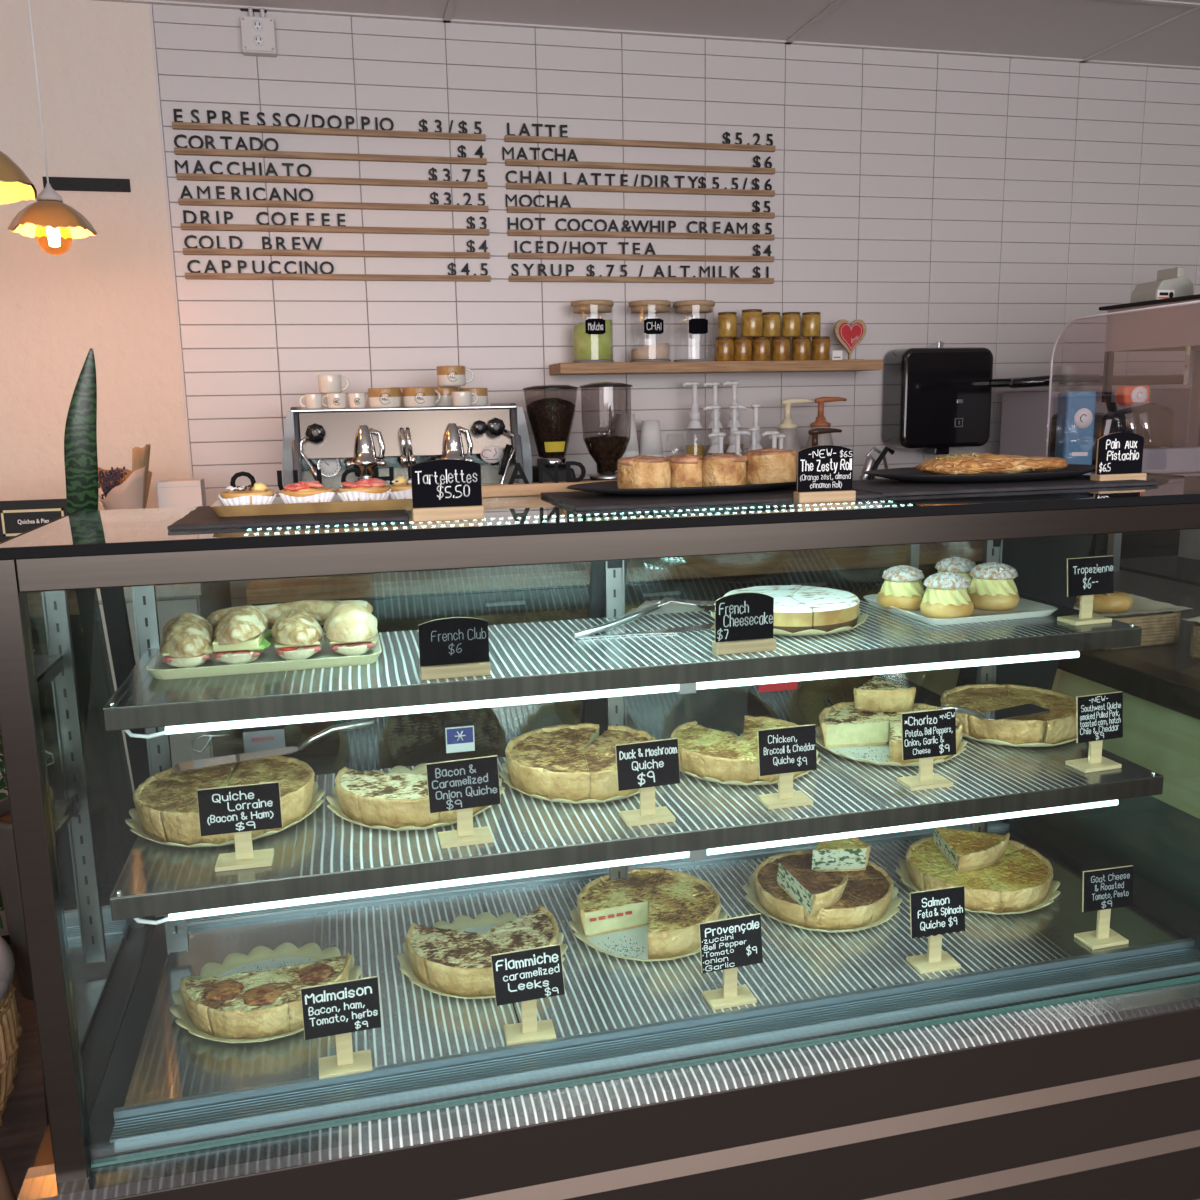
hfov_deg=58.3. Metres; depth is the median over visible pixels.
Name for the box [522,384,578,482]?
coffee grinder
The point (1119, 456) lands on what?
sign
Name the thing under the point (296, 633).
sandwich
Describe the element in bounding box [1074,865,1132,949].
sign
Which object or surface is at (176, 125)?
rail
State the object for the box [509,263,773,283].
rail
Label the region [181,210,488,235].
rail
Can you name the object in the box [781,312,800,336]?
jar
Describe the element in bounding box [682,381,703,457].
syrup bottle
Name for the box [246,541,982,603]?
countertop
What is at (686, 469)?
cinnamon roll
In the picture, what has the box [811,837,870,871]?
slice
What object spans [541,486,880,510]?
slate board
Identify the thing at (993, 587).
bun
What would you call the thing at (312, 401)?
cup
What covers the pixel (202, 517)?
slate board
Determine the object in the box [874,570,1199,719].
countertop
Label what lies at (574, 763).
quiche
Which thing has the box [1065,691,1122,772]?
sign
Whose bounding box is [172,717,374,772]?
cake server
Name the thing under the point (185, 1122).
grille
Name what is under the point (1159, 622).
wicker basket
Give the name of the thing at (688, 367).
wall shelf
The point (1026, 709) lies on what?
cake server
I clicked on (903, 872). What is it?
paper plate
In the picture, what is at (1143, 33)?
ceiling
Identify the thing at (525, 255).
rail
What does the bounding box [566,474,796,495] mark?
plate
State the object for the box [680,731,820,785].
paper plate
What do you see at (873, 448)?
milk pitcher
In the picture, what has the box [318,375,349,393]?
cup
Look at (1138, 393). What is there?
packet
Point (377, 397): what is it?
cup
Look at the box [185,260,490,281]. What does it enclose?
rail
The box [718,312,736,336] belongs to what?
jar
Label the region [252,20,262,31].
socket
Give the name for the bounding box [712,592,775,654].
sign
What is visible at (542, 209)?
rail
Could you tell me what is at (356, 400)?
cup
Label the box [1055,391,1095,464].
packet
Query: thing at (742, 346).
jar
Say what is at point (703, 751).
quiche
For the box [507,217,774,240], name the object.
rail
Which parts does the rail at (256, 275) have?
rail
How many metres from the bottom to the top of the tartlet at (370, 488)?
0.032 m
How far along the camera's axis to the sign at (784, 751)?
1.47 m
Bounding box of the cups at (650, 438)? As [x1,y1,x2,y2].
[639,420,662,456]
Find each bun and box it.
[876,565,924,610]
[920,572,973,618]
[935,557,976,589]
[967,562,1019,610]
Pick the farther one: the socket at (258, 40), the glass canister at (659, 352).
the glass canister at (659, 352)
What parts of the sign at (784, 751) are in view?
post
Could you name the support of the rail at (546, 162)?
attached to the wall
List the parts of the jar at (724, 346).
lid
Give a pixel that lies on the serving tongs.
(583, 634)
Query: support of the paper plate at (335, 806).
on the display case
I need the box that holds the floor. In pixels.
[0,967,46,1198]
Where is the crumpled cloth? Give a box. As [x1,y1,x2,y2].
[625,600,703,614]
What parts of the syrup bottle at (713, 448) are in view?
pump stem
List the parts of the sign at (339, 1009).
post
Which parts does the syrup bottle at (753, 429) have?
pump stem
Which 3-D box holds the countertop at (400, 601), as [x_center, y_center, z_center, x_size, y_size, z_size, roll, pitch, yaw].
[0.135,0.279,3.785,2.520,0.905,0.668,-4,11,-13]
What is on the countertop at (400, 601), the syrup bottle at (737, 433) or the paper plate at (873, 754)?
the syrup bottle at (737, 433)
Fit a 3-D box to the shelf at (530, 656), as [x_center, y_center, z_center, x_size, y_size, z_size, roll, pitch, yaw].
[0.070,0.058,1.577,1.420,0.006,0.327,-4,11,-13]
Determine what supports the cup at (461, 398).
on the espresso machine at (495, 436)
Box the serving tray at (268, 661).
[146,629,381,678]
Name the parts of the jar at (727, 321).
lid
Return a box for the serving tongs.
[572,597,714,638]
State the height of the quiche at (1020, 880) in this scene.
0.043 m
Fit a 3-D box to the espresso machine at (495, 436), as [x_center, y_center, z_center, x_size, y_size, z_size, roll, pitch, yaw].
[-0.616,-0.365,3.444,0.748,0.512,0.643,-4,11,-13]
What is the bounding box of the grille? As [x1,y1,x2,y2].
[110,938,1199,1152]
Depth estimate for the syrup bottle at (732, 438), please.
3.83 m
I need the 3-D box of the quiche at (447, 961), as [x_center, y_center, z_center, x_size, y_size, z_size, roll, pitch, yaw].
[-0.171,0.527,1.606,0.230,0.048,0.172,-4,11,-13]
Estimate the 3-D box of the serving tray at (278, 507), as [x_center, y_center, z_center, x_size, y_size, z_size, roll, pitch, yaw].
[-0.348,-0.125,1.389,0.285,0.014,0.115,-4,11,-13]
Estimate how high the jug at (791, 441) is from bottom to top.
0.509 m
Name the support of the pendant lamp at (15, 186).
hanging from the ceiling
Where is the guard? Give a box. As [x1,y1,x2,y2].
[1045,300,1199,477]
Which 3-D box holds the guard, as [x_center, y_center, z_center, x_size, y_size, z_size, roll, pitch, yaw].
[0.908,-0.347,1.776,0.005,0.274,0.522,-4,11,-13]
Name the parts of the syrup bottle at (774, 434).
pump stem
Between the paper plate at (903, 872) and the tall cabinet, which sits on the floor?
the tall cabinet
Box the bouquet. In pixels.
[98,444,151,509]
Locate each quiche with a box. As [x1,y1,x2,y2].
[133,756,314,845]
[180,952,349,1038]
[335,767,485,828]
[406,905,558,996]
[505,723,656,802]
[577,868,720,958]
[671,715,806,784]
[753,850,893,929]
[819,701,962,764]
[906,835,1052,912]
[940,684,1076,745]
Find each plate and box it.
[125,781,324,847]
[170,942,361,1042]
[326,763,504,830]
[397,912,567,998]
[499,763,639,803]
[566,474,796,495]
[568,906,727,961]
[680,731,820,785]
[711,609,868,635]
[743,875,901,932]
[816,726,966,766]
[863,464,1095,482]
[896,859,1059,914]
[961,733,1076,746]
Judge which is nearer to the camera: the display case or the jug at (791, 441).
the display case
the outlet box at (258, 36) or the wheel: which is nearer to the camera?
the wheel
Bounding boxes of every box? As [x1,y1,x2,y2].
[156,478,205,507]
[240,7,276,56]
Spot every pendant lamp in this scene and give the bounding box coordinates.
[0,151,36,203]
[7,0,96,254]
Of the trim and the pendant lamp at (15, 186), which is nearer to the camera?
the pendant lamp at (15, 186)
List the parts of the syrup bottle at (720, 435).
pump stem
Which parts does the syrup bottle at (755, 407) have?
pump stem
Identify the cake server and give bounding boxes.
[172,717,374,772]
[939,704,1049,719]
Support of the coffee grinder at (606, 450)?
on the countertop at (400, 601)
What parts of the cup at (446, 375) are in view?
handle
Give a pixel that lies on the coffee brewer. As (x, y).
(1152, 421)
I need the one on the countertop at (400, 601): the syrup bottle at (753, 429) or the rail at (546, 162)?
the syrup bottle at (753, 429)
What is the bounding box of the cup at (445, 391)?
[434,386,458,406]
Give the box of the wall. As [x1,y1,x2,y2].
[0,0,1199,752]
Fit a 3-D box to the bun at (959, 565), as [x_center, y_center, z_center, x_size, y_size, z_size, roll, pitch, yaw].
[0.603,-0.038,1.818,0.081,0.068,0.081,4,12,27]
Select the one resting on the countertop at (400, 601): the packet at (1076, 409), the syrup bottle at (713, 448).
the syrup bottle at (713, 448)
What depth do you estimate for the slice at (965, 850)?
1.85 m
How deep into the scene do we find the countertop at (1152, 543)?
3.81 m
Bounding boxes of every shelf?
[103,594,1140,708]
[110,732,1162,897]
[549,360,882,374]
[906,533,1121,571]
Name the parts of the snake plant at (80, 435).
pot, stand leg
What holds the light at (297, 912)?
attached to the display case
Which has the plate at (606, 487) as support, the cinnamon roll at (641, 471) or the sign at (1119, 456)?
the cinnamon roll at (641, 471)
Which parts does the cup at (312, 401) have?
handle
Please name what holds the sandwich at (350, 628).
on the serving tray at (268, 661)
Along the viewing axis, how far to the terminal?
2.42 m
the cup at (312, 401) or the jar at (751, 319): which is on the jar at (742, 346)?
the jar at (751, 319)
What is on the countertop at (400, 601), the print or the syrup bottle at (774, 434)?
the syrup bottle at (774, 434)
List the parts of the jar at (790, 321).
lid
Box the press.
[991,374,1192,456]
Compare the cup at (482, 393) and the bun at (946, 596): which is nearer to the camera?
the bun at (946, 596)
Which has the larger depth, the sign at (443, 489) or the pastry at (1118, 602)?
the pastry at (1118, 602)
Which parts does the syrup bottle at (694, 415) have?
pump stem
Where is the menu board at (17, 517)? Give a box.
[0,499,66,541]
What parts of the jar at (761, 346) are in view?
lid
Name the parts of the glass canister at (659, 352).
wooden lid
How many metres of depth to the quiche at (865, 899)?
1.75 m
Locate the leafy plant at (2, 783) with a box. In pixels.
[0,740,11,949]
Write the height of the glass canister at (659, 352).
0.211 m
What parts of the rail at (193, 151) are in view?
rail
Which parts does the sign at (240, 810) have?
post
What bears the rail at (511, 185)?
attached to the wall
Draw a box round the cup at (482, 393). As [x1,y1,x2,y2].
[459,388,487,405]
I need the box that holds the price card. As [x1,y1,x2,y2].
[832,350,841,359]
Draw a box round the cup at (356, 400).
[348,393,365,407]
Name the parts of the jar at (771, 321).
lid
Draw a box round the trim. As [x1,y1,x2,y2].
[149,4,192,478]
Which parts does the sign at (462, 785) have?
post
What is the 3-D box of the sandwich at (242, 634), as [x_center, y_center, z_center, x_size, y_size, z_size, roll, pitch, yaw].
[-0.488,0.046,1.474,0.078,0.070,0.150,-3,11,-11]
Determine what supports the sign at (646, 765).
on the display case
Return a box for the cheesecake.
[723,585,859,632]
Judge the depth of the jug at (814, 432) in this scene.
3.74 m
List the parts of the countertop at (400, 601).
door, handle, door, handle, door, door, handle, door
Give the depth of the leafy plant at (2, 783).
2.20 m
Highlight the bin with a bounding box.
[626,685,747,739]
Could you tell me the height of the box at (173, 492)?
0.225 m
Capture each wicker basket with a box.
[1074,594,1191,649]
[1180,616,1199,658]
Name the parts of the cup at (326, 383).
handle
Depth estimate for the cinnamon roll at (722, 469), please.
1.51 m
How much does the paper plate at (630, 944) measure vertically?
0.014 m
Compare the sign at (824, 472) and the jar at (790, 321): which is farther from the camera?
the jar at (790, 321)
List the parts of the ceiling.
panel, panel, panel, panel, panel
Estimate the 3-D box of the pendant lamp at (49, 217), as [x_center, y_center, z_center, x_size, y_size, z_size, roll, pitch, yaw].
[-1.390,-1.299,2.645,0.202,0.867,0.204,-4,11,-13]
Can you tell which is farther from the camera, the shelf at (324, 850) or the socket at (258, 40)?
the socket at (258, 40)
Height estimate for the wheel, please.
0.167 m
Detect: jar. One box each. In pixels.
[715,337,733,360]
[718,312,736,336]
[734,337,751,360]
[741,309,761,336]
[752,337,770,360]
[762,312,780,336]
[771,337,789,360]
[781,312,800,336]
[792,336,810,359]
[801,312,820,336]
[811,336,829,359]
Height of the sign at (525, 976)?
0.128 m
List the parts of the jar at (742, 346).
lid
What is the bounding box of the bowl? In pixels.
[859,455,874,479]
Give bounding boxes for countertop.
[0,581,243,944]
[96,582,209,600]
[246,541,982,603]
[246,541,982,774]
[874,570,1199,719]
[874,570,1199,911]
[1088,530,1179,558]
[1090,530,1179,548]
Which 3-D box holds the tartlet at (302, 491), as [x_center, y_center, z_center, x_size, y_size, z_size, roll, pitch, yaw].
[-0.374,-0.136,1.375,0.070,0.031,0.070,0,11,8]
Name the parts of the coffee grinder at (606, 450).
lid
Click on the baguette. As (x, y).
(320, 609)
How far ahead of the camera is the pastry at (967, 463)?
1.63 m
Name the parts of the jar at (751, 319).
lid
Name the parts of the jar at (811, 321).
lid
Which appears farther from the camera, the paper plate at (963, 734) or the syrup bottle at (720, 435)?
the syrup bottle at (720, 435)
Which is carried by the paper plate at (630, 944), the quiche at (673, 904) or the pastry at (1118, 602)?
the quiche at (673, 904)
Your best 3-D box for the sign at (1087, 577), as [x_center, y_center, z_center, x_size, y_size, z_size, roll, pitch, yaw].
[0.734,-0.016,1.623,0.083,0.099,0.042,-4,11,-17]
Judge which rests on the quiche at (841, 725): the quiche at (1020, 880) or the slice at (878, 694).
the slice at (878, 694)
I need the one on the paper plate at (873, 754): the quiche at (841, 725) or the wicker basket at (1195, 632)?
the quiche at (841, 725)
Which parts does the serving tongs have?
arm, blade, blade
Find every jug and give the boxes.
[777,398,813,473]
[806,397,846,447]
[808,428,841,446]
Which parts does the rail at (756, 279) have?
rail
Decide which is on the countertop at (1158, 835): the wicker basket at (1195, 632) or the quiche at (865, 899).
the wicker basket at (1195, 632)
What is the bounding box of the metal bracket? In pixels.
[43,177,130,191]
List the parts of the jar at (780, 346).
lid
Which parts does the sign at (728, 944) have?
post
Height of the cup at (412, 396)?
0.062 m
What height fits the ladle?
0.324 m
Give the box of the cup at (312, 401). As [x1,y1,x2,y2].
[299,394,321,408]
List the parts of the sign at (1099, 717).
post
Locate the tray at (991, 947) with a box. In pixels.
[755,827,1186,987]
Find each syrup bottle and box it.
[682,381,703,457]
[703,381,723,454]
[703,405,723,452]
[708,432,725,453]
[722,381,742,455]
[726,405,746,452]
[733,431,750,455]
[747,404,762,450]
[749,427,758,449]
[761,431,779,448]
[768,434,785,448]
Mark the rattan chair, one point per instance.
(11, 1030)
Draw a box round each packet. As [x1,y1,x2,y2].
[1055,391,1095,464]
[1115,385,1149,401]
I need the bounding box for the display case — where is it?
[0,472,1199,1199]
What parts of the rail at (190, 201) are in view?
rail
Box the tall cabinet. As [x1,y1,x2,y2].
[1091,294,1199,585]
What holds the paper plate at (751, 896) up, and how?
on the display case
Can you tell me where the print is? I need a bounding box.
[482,448,497,459]
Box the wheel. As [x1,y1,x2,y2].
[1197,424,1199,472]
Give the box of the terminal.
[1142,446,1199,476]
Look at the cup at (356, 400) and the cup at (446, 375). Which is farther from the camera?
the cup at (446, 375)
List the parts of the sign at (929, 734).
post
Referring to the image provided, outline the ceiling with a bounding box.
[94,0,1199,69]
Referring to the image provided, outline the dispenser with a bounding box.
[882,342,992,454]
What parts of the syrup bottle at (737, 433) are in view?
pump stem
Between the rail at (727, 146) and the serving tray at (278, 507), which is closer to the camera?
the serving tray at (278, 507)
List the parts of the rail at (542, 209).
rail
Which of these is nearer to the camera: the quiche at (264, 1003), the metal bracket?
the quiche at (264, 1003)
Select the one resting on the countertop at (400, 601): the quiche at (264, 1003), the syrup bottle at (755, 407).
the syrup bottle at (755, 407)
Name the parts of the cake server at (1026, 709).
handle, blade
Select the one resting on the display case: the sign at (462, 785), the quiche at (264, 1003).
the sign at (462, 785)
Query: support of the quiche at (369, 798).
on the paper plate at (335, 806)
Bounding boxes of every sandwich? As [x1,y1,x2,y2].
[159,613,215,667]
[212,605,272,664]
[271,608,322,660]
[323,600,377,655]
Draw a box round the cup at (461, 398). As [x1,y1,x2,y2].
[451,391,478,406]
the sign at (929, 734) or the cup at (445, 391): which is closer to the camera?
the sign at (929, 734)
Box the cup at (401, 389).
[390,387,403,406]
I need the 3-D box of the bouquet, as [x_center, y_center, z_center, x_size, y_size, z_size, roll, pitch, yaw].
[-1.373,-0.282,3.131,0.153,0.340,0.153,5,12,28]
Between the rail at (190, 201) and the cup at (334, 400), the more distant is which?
the rail at (190, 201)
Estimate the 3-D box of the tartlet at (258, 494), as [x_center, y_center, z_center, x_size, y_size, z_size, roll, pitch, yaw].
[-0.446,-0.133,1.361,0.070,0.032,0.070,-7,12,-30]
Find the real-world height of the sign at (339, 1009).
0.121 m
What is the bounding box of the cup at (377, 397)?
[368,388,400,407]
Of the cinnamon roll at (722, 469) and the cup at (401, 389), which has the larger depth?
the cup at (401, 389)
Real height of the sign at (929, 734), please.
0.111 m
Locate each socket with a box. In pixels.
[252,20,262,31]
[253,35,263,45]
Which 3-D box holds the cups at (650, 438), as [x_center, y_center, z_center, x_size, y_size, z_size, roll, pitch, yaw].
[0.185,-0.427,3.896,0.093,0.440,0.093,-4,11,-13]
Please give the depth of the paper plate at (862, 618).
1.56 m
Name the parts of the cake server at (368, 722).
blade, handle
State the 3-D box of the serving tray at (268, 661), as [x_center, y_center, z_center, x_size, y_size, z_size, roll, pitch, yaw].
[-0.460,0.072,1.500,0.300,0.015,0.200,-4,11,-13]
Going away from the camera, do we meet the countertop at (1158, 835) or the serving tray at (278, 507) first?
the serving tray at (278, 507)
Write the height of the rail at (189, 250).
0.061 m
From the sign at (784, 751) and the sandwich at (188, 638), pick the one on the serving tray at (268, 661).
the sandwich at (188, 638)
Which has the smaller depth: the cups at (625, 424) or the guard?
the guard
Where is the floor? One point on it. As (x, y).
(23, 1128)
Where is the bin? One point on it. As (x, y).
(723, 709)
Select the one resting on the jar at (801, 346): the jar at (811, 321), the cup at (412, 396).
the jar at (811, 321)
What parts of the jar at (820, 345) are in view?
lid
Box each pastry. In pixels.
[915,453,1068,474]
[1079,591,1132,613]
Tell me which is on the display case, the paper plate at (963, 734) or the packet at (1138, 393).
the paper plate at (963, 734)
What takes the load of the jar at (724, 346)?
on the wall shelf at (688, 367)
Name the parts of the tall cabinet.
bright post, panel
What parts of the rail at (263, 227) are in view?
rail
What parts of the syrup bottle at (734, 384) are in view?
pump stem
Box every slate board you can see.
[167,506,409,530]
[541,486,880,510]
[852,475,1157,496]
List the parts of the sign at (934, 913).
post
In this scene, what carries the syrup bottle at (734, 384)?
on the countertop at (400, 601)
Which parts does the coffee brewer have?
chrome trim, chrome trim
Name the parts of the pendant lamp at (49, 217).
cord, lamp shade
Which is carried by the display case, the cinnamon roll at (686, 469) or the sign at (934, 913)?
the sign at (934, 913)
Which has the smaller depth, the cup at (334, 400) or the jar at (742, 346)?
the cup at (334, 400)
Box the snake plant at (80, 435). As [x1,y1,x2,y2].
[0,348,97,1126]
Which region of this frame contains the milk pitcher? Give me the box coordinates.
[866,447,887,479]
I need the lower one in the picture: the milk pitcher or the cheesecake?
the cheesecake
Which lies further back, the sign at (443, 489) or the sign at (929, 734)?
the sign at (929, 734)
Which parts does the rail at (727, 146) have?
rail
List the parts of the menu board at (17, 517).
gold frame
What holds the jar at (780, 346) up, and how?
on the wall shelf at (688, 367)
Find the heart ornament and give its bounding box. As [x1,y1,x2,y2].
[834,319,866,359]
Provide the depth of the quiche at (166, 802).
1.44 m
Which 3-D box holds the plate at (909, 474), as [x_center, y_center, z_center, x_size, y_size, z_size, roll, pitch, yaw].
[0.600,-0.196,1.671,0.400,0.016,0.200,-3,11,-11]
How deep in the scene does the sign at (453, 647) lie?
1.36 m
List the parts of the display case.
sill, corner post, pane, pane, sill, panel, panel, panel, panel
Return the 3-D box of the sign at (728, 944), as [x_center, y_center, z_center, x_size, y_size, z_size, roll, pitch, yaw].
[0.182,0.502,1.508,0.093,0.125,0.042,-4,11,-14]
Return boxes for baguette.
[206,600,372,627]
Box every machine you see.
[282,403,531,576]
[1130,267,1193,302]
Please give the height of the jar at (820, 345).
0.087 m
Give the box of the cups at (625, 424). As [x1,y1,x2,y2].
[614,414,638,464]
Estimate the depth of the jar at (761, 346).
3.89 m
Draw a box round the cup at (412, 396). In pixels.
[402,387,440,406]
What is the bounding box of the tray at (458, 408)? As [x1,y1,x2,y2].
[291,406,515,411]
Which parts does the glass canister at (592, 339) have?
wooden lid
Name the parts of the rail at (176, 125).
rail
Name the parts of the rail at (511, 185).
rail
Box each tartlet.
[218,483,276,505]
[279,481,334,503]
[337,478,391,500]
[387,476,411,498]
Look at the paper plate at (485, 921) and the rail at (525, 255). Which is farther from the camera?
the rail at (525, 255)
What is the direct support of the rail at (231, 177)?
attached to the wall
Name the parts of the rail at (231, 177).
rail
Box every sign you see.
[197,781,282,871]
[300,976,381,1078]
[411,459,483,521]
[418,617,490,679]
[426,755,500,848]
[491,944,564,1045]
[615,738,679,826]
[699,913,762,1009]
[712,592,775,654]
[757,724,816,808]
[793,445,855,502]
[897,708,955,790]
[906,885,964,973]
[1057,555,1113,625]
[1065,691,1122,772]
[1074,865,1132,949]
[1090,432,1146,480]
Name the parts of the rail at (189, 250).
rail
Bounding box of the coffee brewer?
[1044,402,1174,464]
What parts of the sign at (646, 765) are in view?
post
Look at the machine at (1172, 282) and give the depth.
2.92 m
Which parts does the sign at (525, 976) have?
post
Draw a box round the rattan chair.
[0,936,22,1199]
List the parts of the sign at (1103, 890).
post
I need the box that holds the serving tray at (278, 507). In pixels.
[210,495,412,516]
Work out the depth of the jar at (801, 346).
3.93 m
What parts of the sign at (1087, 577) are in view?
post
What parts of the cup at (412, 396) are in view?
handle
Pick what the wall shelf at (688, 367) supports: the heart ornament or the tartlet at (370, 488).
the heart ornament
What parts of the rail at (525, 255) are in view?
rail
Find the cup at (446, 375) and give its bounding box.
[436,366,474,385]
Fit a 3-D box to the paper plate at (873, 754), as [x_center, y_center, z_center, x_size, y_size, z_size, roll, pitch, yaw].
[0.460,0.225,1.711,0.238,0.014,0.237,-4,11,-13]
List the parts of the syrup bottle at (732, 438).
pump stem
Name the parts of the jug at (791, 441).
pump stem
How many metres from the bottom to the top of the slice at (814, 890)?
0.050 m
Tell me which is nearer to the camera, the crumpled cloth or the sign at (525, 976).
the sign at (525, 976)
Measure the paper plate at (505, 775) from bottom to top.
0.014 m
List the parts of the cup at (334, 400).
handle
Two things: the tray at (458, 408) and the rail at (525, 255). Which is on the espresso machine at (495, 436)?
the tray at (458, 408)
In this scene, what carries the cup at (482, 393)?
on the espresso machine at (495, 436)
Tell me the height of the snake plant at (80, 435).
1.506 m
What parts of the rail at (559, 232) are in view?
rail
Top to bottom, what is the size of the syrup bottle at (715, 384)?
0.574 m
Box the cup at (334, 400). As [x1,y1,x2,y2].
[322,393,345,408]
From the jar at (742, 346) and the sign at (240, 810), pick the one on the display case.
the sign at (240, 810)
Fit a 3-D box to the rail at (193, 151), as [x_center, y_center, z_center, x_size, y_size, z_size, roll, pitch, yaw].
[-0.877,-1.491,3.562,1.004,0.061,0.020,-4,11,-13]
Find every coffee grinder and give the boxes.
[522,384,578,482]
[579,382,632,480]
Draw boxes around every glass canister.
[571,300,613,362]
[629,300,670,361]
[673,300,714,361]
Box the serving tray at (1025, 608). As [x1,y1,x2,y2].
[863,590,1057,624]
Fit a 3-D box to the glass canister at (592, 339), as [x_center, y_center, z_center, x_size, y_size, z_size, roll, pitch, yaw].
[-0.026,-0.940,3.781,0.151,0.211,0.151,-4,11,-13]
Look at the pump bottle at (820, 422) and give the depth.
3.92 m
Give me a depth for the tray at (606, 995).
1.58 m
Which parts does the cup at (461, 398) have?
handle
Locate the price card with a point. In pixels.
(836, 355)
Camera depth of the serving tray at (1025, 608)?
1.67 m
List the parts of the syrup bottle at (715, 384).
pump stem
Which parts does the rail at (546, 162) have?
rail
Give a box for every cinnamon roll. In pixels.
[617,455,670,488]
[665,454,703,487]
[702,453,747,486]
[743,448,796,484]
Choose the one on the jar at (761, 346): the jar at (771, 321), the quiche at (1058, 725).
the jar at (771, 321)
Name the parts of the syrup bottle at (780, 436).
pump stem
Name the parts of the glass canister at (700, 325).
wooden lid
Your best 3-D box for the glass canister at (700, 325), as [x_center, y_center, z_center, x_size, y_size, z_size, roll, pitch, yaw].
[0.338,-0.963,3.868,0.151,0.211,0.151,-4,11,-13]
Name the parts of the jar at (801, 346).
lid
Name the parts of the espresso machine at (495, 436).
panel, steam knob, water spout, panel, water spout, steam knob, steam knob, panel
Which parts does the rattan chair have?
leg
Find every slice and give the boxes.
[777,863,848,916]
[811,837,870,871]
[854,676,915,711]
[933,827,1009,872]
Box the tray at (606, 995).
[480,859,873,1037]
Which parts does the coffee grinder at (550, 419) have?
lid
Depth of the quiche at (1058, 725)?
1.74 m
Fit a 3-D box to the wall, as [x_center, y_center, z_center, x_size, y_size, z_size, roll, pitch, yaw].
[-0.422,-0.636,3.893,7.200,2.685,0.102,-4,11,-13]
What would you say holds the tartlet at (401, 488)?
on the serving tray at (278, 507)
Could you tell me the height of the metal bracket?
0.040 m
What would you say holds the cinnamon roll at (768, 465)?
on the plate at (606, 487)
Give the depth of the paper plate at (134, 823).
1.42 m
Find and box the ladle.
[859,447,894,479]
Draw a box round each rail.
[172,109,485,140]
[174,134,486,164]
[175,160,487,188]
[178,185,487,211]
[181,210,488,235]
[183,235,489,258]
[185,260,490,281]
[502,147,774,174]
[504,123,775,151]
[505,170,774,196]
[505,194,774,218]
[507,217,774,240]
[508,241,773,261]
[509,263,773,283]
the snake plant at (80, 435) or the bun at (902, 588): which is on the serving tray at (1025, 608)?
the bun at (902, 588)

